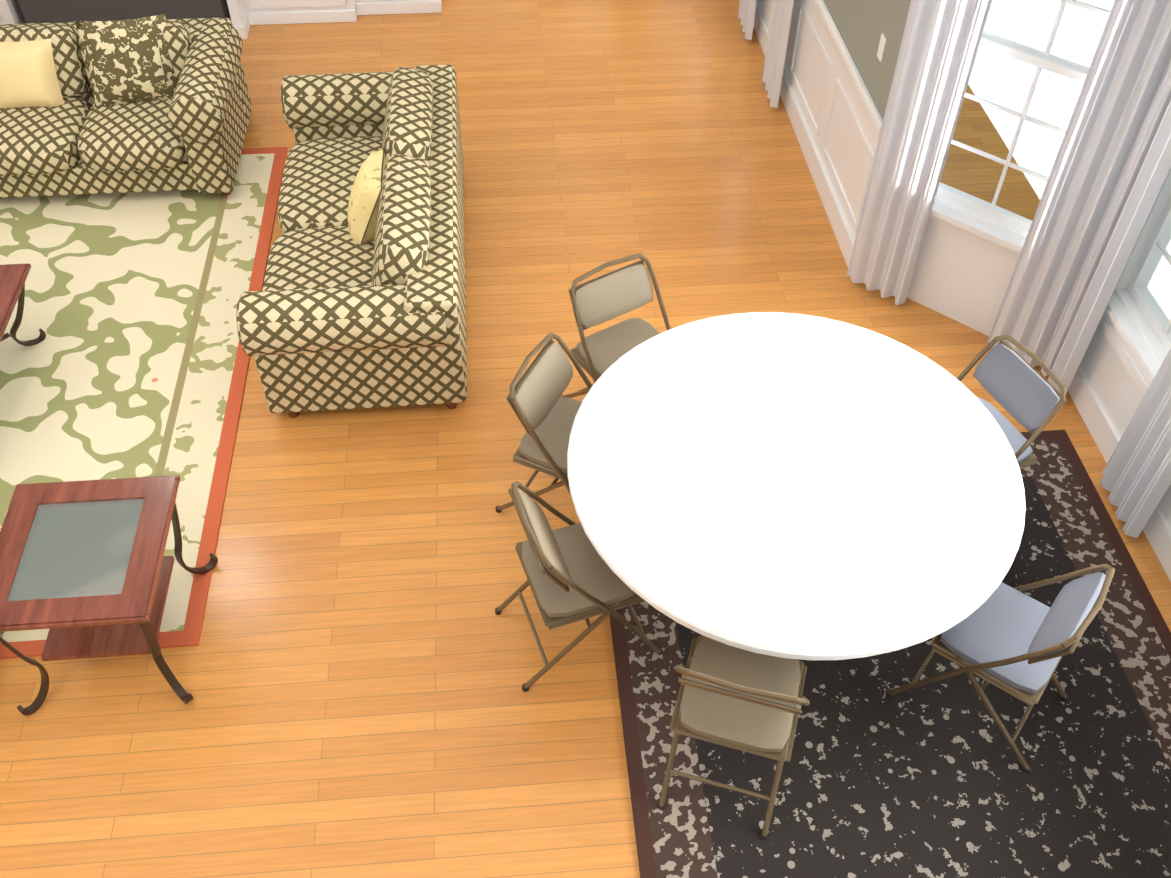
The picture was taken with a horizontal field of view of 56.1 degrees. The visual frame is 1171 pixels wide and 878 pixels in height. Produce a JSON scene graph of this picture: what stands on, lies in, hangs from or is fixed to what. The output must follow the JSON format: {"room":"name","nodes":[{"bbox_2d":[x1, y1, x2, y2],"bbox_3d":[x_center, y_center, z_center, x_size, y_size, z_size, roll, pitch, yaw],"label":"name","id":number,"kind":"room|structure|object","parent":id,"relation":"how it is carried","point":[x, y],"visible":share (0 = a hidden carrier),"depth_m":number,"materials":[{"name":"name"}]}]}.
{"room":"living room","nodes":[
{"label":"living room","id":0,"kind":"room"},
{"bbox_2d":[0,0,1170,877],"bbox_3d":[-2.694,-1.119,6.303,10.900,0.060,15.800,-3,47,-4],"label":"floor","id":1,"kind":"structure","parent":0,"point":[360,666],"depth_m":4.85,"materials":[{"name":"brown wood"}]},
{"bbox_2d":[0,475,217,715],"bbox_3d":[-1.876,0.600,4.272,0.660,0.593,0.712,-3,47,-4],"label":"end table","id":2,"kind":"object","parent":1,"relation":"on","point":[86,567],"visible":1,"depth_m":4.11,"materials":[{"name":"brown wood"}]},
{"bbox_2d":[15,0,231,23],"bbox_3d":[-3.269,-3.724,7.353,1.430,1.919,0.567,-3,47,-4],"label":"tv","id":3,"kind":"object","parent":1,"relation":"on","point":[48,11],"visible":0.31,"depth_m":7.72,"materials":[{"name":"grey plastic"}]},
{"bbox_2d":[0,14,251,197],"bbox_3d":[-3.252,-1.964,6.437,2.387,0.881,0.986,-3,47,-4],"label":"sofa","id":4,"kind":"object","parent":1,"relation":"on","point":[154,103],"visible":1,"depth_m":6.32,"materials":[{"name":"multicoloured fabric"}]},
{"bbox_2d":[0,147,286,658],"bbox_3d":[-3.092,-0.423,5.608,2.740,0.012,3.650,-3,47,-4],"label":"rug","id":5,"kind":"object","parent":1,"relation":"on","point":[134,363],"visible":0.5,"depth_m":5.65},
{"bbox_2d":[0,264,45,345],"bbox_3d":[-3.211,-0.321,5.209,1.024,0.443,1.024,-3,47,-4],"label":"coffee table","id":6,"kind":"object","parent":5,"relation":"on","point":[13,277],"visible":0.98,"depth_m":5.35,"materials":[{"name":"brown wood"}]},
{"bbox_2d":[0,0,441,38],"bbox_3d":[-3.332,-3.960,7.027,4.710,2.720,0.739,-3,47,-4],"label":"wainscoting","id":7,"kind":"structure","parent":1,"relation":"on","point":[245,15],"depth_m":7.98,"materials":[{"name":"white painted wood"}]},
{"bbox_2d":[236,65,466,417],"bbox_3d":[-1.146,-1.153,5.718,0.986,0.870,2.187,-3,47,-4],"label":"loveseat","id":8,"kind":"object","parent":1,"relation":"on","point":[358,301],"visible":1,"depth_m":5.25,"materials":[{"name":"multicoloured fabric"}]},
{"bbox_2d":[495,333,592,512],"bbox_3d":[-0.054,0.007,4.692,0.588,0.822,0.458,19,50,16],"label":"folding chair","id":9,"kind":"object","parent":1,"relation":"on","point":[544,411],"visible":0.67,"depth_m":4.57,"materials":[{"name":"brown metal"}]},
{"bbox_2d":[495,481,662,691],"bbox_3d":[-0.033,0.510,4.228,0.588,0.822,0.458,-14,49,-13],"label":"folding chair","id":10,"kind":"object","parent":1,"relation":"on","point":[572,576],"visible":0.85,"depth_m":4.12,"materials":[{"name":"brown"}]},
{"bbox_2d":[561,253,670,397],"bbox_3d":[0.196,-0.374,5.046,0.458,0.822,0.588,-25,52,-22],"label":"folding chair","id":11,"kind":"object","parent":1,"relation":"on","point":[610,296],"visible":0.65,"depth_m":4.94,"materials":[{"name":"brown metal"}]},
{"bbox_2d":[609,430,1170,877],"bbox_3d":[1.314,1.258,4.103,2.300,0.012,3.370,-3,47,-4],"label":"rug","id":12,"kind":"object","parent":1,"relation":"on","point":[933,780],"visible":0.62,"depth_m":4.14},
{"bbox_2d":[657,636,809,838],"bbox_3d":[0.541,0.914,3.862,0.458,0.822,0.588,13,48,11],"label":"folding chair","id":13,"kind":"object","parent":12,"relation":"on","point":[740,699],"visible":0.96,"depth_m":3.79,"materials":[{"name":"brown"}]},
{"bbox_2d":[567,312,1025,659],"bbox_3d":[0.787,0.328,4.457,1.720,0.745,1.720,-3,47,-4],"label":"folding table","id":14,"kind":"object","parent":12,"relation":"on","point":[793,486],"visible":0.98,"depth_m":4.09,"materials":[{"name":"white plastic"}]},
{"bbox_2d":[886,564,1114,772],"bbox_3d":[1.552,0.732,4.040,0.588,0.822,0.458,29,53,24],"label":"folding chair","id":15,"kind":"object","parent":12,"relation":"on","point":[1016,642],"visible":0.85,"depth_m":3.94,"materials":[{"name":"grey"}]},
{"bbox_2d":[957,334,1066,512],"bbox_3d":[1.658,0.010,4.707,0.588,0.822,0.458,-19,50,-17],"label":"folding chair","id":16,"kind":"object","parent":12,"relation":"on","point":[1017,387],"visible":0.5,"depth_m":4.54,"materials":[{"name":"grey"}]},
{"bbox_2d":[757,0,1170,527],"bbox_3d":[1.949,-2.352,5.544,1.024,2.800,15.300,-3,47,-4],"label":"wall","id":17,"kind":"structure","parent":0,"point":[960,279],"depth_m":5.74,"materials":[{"name":"white paint"}]},
{"bbox_2d":[847,0,991,304],"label":"curtains","id":18,"kind":"object","parent":17,"relation":"attached to","point":[941,39],"depth_m":5.28,"materials":[{"name":"white fabric"}]},
{"bbox_3d":[-2.493,-0.440,3.733,8.600,2.800,10.800,-3,47,-4],"label":"wall","id":19,"kind":"structure","parent":0,"visible":0},
{"bbox_2d":[753,0,1170,580],"bbox_3d":[-2.175,-1.918,5.389,9.310,2.375,15.150,-3,47,-4],"label":"trim","id":20,"kind":"structure","parent":19,"relation":"attached to","point":[1135,323],"depth_m":5.28,"materials":[{"name":"white"}]},
{"bbox_2d":[987,0,1170,392],"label":"curtains","id":21,"kind":"object","parent":19,"relation":"attached to","point":[1109,173],"depth_m":4.81,"materials":[{"name":"white fabric"}]},
{"bbox_2d":[1100,348,1170,537],"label":"curtains","id":22,"kind":"object","parent":19,"relation":"attached to","point":[1137,475],"depth_m":4.70,"materials":[{"name":"white fabric"}]}
]}

